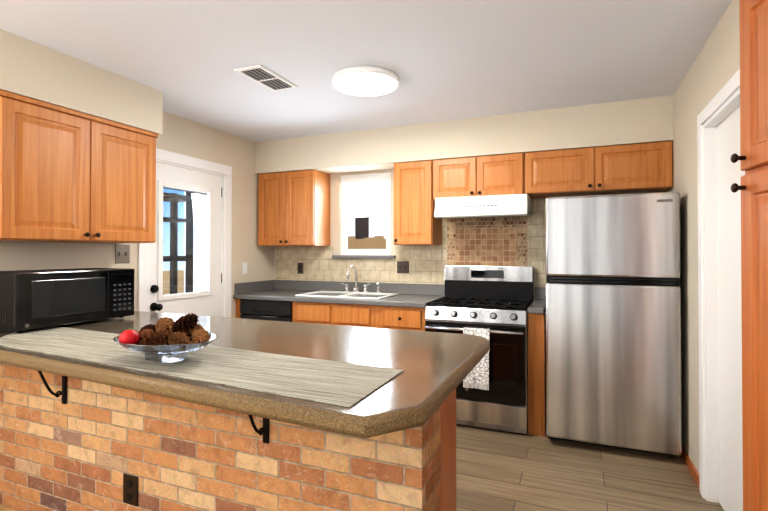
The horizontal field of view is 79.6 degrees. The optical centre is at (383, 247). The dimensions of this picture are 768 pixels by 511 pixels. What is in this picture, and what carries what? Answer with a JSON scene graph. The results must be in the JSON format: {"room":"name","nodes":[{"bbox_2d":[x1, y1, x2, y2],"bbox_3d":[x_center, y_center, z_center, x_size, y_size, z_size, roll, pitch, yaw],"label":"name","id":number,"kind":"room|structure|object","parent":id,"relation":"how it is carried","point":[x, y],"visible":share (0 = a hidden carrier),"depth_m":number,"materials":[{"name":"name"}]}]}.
{"room":"kitchen","nodes":[
{"label":"kitchen","id":0,"kind":"room"},
{"bbox_2d":[0,29,162,134],"bbox_3d":[-1.918,-0.946,2.822,0.365,0.300,1.030,0,-1,23],"label":"soffit","id":1,"kind":"structure","parent":0,"point":[32,70],"depth_m":2.66,"materials":[{"name":"beige paint"}]},
{"bbox_2d":[0,111,274,317],"bbox_3d":[-2.420,0.129,2.225,0.132,2.460,6.100,0,-1,23],"label":"wall","id":2,"kind":"structure","parent":0,"point":[184,136],"depth_m":4.08,"materials":[{"name":"beige paint"}]},
{"bbox_2d":[0,90,157,242],"bbox_3d":[-1.902,-0.414,2.816,0.391,0.758,0.964,0,-1,23],"label":"upper cabinet","id":3,"kind":"object","parent":2,"relation":"attached to","point":[68,175],"visible":1,"depth_m":2.65,"materials":[{"name":"brown wood"}]},
{"bbox_2d":[115,244,129,263],"bbox_3d":[-1.887,0.046,3.334,0.017,0.137,0.115,0,-1,23],"label":"light switch","id":4,"kind":"object","parent":2,"relation":"attached to","point":[122,253],"visible":1,"depth_m":3.33,"materials":[{"name":"beige plastic"}]},
{"bbox_2d":[138,148,231,317],"bbox_3d":[-1.701,0.301,3.931,0.140,2.147,0.999,0,-1,23],"label":"door frame","id":5,"kind":"structure","parent":2,"relation":"attached to","point":[177,159],"depth_m":4.21,"materials":[{"name":"white wood"}]},
{"bbox_2d":[149,162,221,316],"bbox_3d":[-1.643,0.348,3.916,0.129,2.037,0.813,0,-1,23],"label":"door","id":6,"kind":"structure","parent":2,"relation":"in","point":[204,303],"depth_m":3.94,"materials":[{"name":"white wood"}]},
{"bbox_2d":[242,262,246,273],"bbox_3d":[-1.376,0.203,4.563,0.011,0.115,0.070,0,-1,23],"label":"light switch","id":7,"kind":"object","parent":2,"relation":"attached to","point":[244,267],"visible":1,"depth_m":4.55,"materials":[{"name":"white plastic"}]},
{"bbox_2d":[234,281,272,292],"bbox_3d":[-1.309,0.399,4.706,0.020,0.103,0.617,0,-1,23],"label":"backsplash","id":8,"kind":"structure","parent":2,"relation":"attached to","point":[247,287],"depth_m":4.64,"materials":[{"name":"grey stone"}]},
{"bbox_2d":[0,424,723,510],"bbox_3d":[0.073,1.378,1.246,5.520,0.064,6.240,0,-1,23],"label":"floor","id":9,"kind":"structure","parent":0,"point":[498,470],"depth_m":2.73,"materials":[{"name":"brown wood"}]},
{"bbox_2d":[0,379,455,510],"bbox_3d":[-1.001,0.920,2.156,2.555,0.877,0.720,0,-1,23],"label":"kitchen island","id":10,"kind":"object","parent":9,"relation":"on","point":[79,435],"depth_m":1.95,"materials":[{"name":"brick"}]},
{"bbox_2d":[0,311,489,450],"bbox_3d":[-0.936,0.453,2.168,2.668,0.056,1.252,0,-1,23],"label":"island countertop","id":11,"kind":"structure","parent":10,"relation":"on","point":[434,364],"depth_m":1.73,"materials":[{"name":"brown stone"}]},
{"bbox_2d":[0,268,133,332],"bbox_3d":[-1.820,0.275,2.595,0.363,0.297,0.652,0,-1,23],"label":"microwave","id":12,"kind":"object","parent":11,"relation":"on","point":[35,299],"visible":1,"depth_m":2.43,"materials":[{"name":"black"}]},
{"bbox_2d":[0,326,403,406],"bbox_3d":[-1.011,0.419,1.881,2.268,0.003,0.399,0,-1,27],"label":"table runner","id":13,"kind":"object","parent":11,"relation":"on","point":[344,384],"visible":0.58,"depth_m":1.61,"materials":[{"name":"fabric"}]},
{"bbox_2d":[113,313,217,362],"bbox_3d":[-0.809,0.329,1.712,0.410,0.174,0.295,0,-1,23],"label":"centerpiece","id":14,"kind":"object","parent":13,"relation":"on","point":[165,339],"visible":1,"depth_m":1.66,"materials":[{"name":"clear glass"}]},
{"bbox_2d":[236,301,292,321],"bbox_3d":[-1.001,0.937,4.583,0.680,0.888,0.638,0,-1,23],"label":"dishwasher","id":15,"kind":"object","parent":9,"relation":"on","point":[258,310],"depth_m":4.29,"materials":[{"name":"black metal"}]},
{"bbox_2d":[233,289,442,308],"bbox_3d":[-0.430,0.468,4.337,1.926,0.042,0.658,0,-1,23],"label":"countertop","id":16,"kind":"structure","parent":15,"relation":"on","point":[403,300],"depth_m":4.08,"materials":[{"name":"grey stone"}]},
{"bbox_2d":[293,289,396,300],"bbox_3d":[-0.342,0.516,4.301,0.840,0.165,0.480,0,-1,23],"label":"sink","id":17,"kind":"object","parent":16,"relation":"in","point":[316,292],"depth_m":4.35,"materials":[{"name":"white ceramic"}]},
{"bbox_2d":[341,265,380,292],"bbox_3d":[-0.257,0.301,4.404,0.415,0.267,0.209,0,-1,23],"label":"faucet","id":18,"kind":"object","parent":16,"relation":"on","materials":[{"name":"silver metal"}]},
{"bbox_2d":[293,301,332,324],"bbox_3d":[-0.506,0.935,4.376,0.393,0.888,0.638,0,-1,23],"label":"base cabinet","id":19,"kind":"object","parent":9,"relation":"on","point":[303,312],"depth_m":4.09,"materials":[{"name":"brown wood"}]},
{"bbox_2d":[333,305,376,327],"bbox_3d":[-0.136,0.934,4.221,0.410,0.888,0.638,0,-1,23],"label":"base cabinet","id":20,"kind":"object","parent":9,"relation":"on","point":[345,315],"depth_m":3.93,"materials":[{"name":"brown wood"}]},
{"bbox_2d":[377,305,425,330],"bbox_3d":[0.258,0.932,4.056,0.443,0.888,0.638,0,-1,23],"label":"base cabinet","id":21,"kind":"object","parent":9,"relation":"on","point":[402,319],"depth_m":3.76,"materials":[{"name":"brown wood"}]},
{"bbox_2d":[424,265,533,433],"bbox_3d":[0.785,0.766,3.741,0.764,1.215,0.758,0,-1,23],"label":"range","id":22,"kind":"object","parent":9,"relation":"on","point":[491,304],"visible":0.81,"depth_m":3.45,"materials":[{"name":"silver metal"}]},
{"bbox_2d":[545,192,681,457],"bbox_3d":[1.638,0.510,3.389,0.807,1.720,0.752,0,-1,23],"label":"fridge","id":23,"kind":"object","parent":9,"relation":"on","point":[613,318],"visible":1,"depth_m":3.03,"materials":[{"name":"silver metal"}]},
{"bbox_2d":[730,0,767,510],"bbox_3d":[1.365,0.265,1.140,0.660,2.168,0.580,0,-1,13],"label":"pantry","id":24,"kind":"object","parent":9,"relation":"on","point":[753,156],"visible":1,"depth_m":1.41,"materials":[{"name":"brown wood"}]},
{"bbox_2d":[0,0,731,141],"bbox_3d":[0.073,-1.140,1.269,5.520,0.060,6.240,0,-1,23],"label":"ceiling","id":25,"kind":"structure","parent":0,"point":[445,60],"depth_m":2.57,"materials":[{"name":"white paint"}]},
{"bbox_2d":[234,64,297,90],"bbox_3d":[-0.752,-1.087,2.975,0.200,0.013,0.400,0,-1,23],"label":"ceiling vent","id":26,"kind":"object","parent":25,"relation":"in","point":[260,74],"visible":0.96,"depth_m":2.94,"materials":[{"name":"white metal"}]},
{"bbox_2d":[332,66,398,95],"bbox_3d":[-0.118,-1.071,2.986,0.430,0.045,0.430,0,-1,23],"label":"ceiling light","id":27,"kind":"object","parent":25,"relation":"attached to","point":[365,80],"visible":1,"depth_m":2.91,"materials":[{"name":"white plastic"}]},
{"bbox_2d":[274,170,542,299],"bbox_3d":[1.257,0.146,4.058,5.500,2.460,0.120,0,-1,23],"label":"wall","id":28,"kind":"structure","parent":0,"point":[334,210],"depth_m":4.72,"materials":[{"name":"beige paint"}]},
{"bbox_2d":[258,169,329,245],"bbox_3d":[-0.929,-0.387,4.715,0.664,0.738,0.361,0,-1,23],"label":"upper cabinet","id":29,"kind":"object","parent":28,"relation":"attached to","point":[293,208],"visible":1,"depth_m":4.58,"materials":[{"name":"brown wood"}]},
{"bbox_2d":[273,281,444,296],"bbox_3d":[-0.307,0.398,4.632,1.926,0.103,0.021,0,-1,23],"label":"backsplash","id":30,"kind":"structure","parent":28,"relation":"attached to","point":[433,290],"depth_m":4.53,"materials":[{"name":"grey stone"}]},
{"bbox_2d":[332,171,395,258],"bbox_3d":[-0.189,-0.320,4.624,0.676,0.855,0.160,0,-1,23],"label":"window","id":31,"kind":"structure","parent":28,"relation":"in","point":[345,180],"depth_m":4.65,"materials":[{"name":"white wood"}]},
{"bbox_2d":[276,198,545,286],"bbox_3d":[0.121,0.032,4.461,2.806,0.895,0.011,0,-1,23],"label":"tile backsplash","id":32,"kind":"structure","parent":28,"relation":"attached to","point":[503,241],"depth_m":4.26,"materials":[{"name":"tile"}]},
{"bbox_2d":[297,263,302,273],"bbox_3d":[-0.884,0.218,4.873,0.072,0.116,0.008,0,-1,23],"label":"electrical outlet","id":33,"kind":"object","parent":32,"relation":"attached to","point":[299,268],"visible":1,"depth_m":4.87,"materials":[{"name":"brown"}]},
{"bbox_2d":[397,261,408,272],"bbox_3d":[0.180,0.189,4.424,0.120,0.116,0.014,0,-1,23],"label":"electrical outlet","id":34,"kind":"object","parent":32,"relation":"attached to","point":[402,266],"visible":1,"depth_m":4.42,"materials":[{"name":"brown"}]},
{"bbox_2d":[394,160,441,244],"bbox_3d":[0.304,-0.392,4.198,0.362,0.738,0.361,0,-1,23],"label":"upper cabinet","id":35,"kind":"object","parent":28,"relation":"attached to","point":[416,222],"visible":0.98,"depth_m":4.06,"materials":[{"name":"brown wood"}]},
{"bbox_2d":[433,153,524,199],"bbox_3d":[0.827,-0.589,3.981,0.759,0.348,0.361,0,-1,23],"label":"upper cabinet","id":36,"kind":"object","parent":28,"relation":"attached to","point":[503,174],"visible":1,"depth_m":3.83,"materials":[{"name":"brown wood"}]},
{"bbox_2d":[434,194,532,217],"bbox_3d":[0.848,-0.329,3.893,0.740,0.169,0.485,0,-1,23],"label":"range hood","id":37,"kind":"object","parent":36,"relation":"attached to","point":[514,205],"visible":1,"depth_m":3.68,"materials":[{"name":"white metal"}]},
{"bbox_2d":[525,141,672,198],"bbox_3d":[1.656,-0.597,3.635,1.026,0.338,0.361,0,-1,23],"label":"upper cabinet","id":38,"kind":"object","parent":28,"relation":"attached to","point":[629,168],"visible":1,"depth_m":3.49,"materials":[{"name":"brown wood"}]},
{"bbox_2d":[255,95,673,173],"bbox_3d":[0.440,-0.923,4.163,3.680,0.320,0.335,0,-1,23],"label":"soffit","id":39,"kind":"structure","parent":0,"point":[644,120],"depth_m":3.84,"materials":[{"name":"beige paint"}]},
{"bbox_2d":[667,0,744,510],"bbox_3d":[1.811,0.132,2.525,0.143,2.460,2.280,0,-1,23],"label":"wall","id":40,"kind":"structure","parent":0,"point":[707,173],"depth_m":2.22,"materials":[{"name":"beige paint"}]},
{"label":"outside","id":41,"kind":"structure","parent":0,"visible":0},
{"bbox_2d":[163,181,387,294],"bbox_3d":[-1.121,-2.006,6.038,13.000,7.200,9.500,0,-1,23],"label":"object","id":42,"kind":"structure","parent":41,"point":[358,234],"depth_m":6.44,"materials":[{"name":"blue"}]}
]}

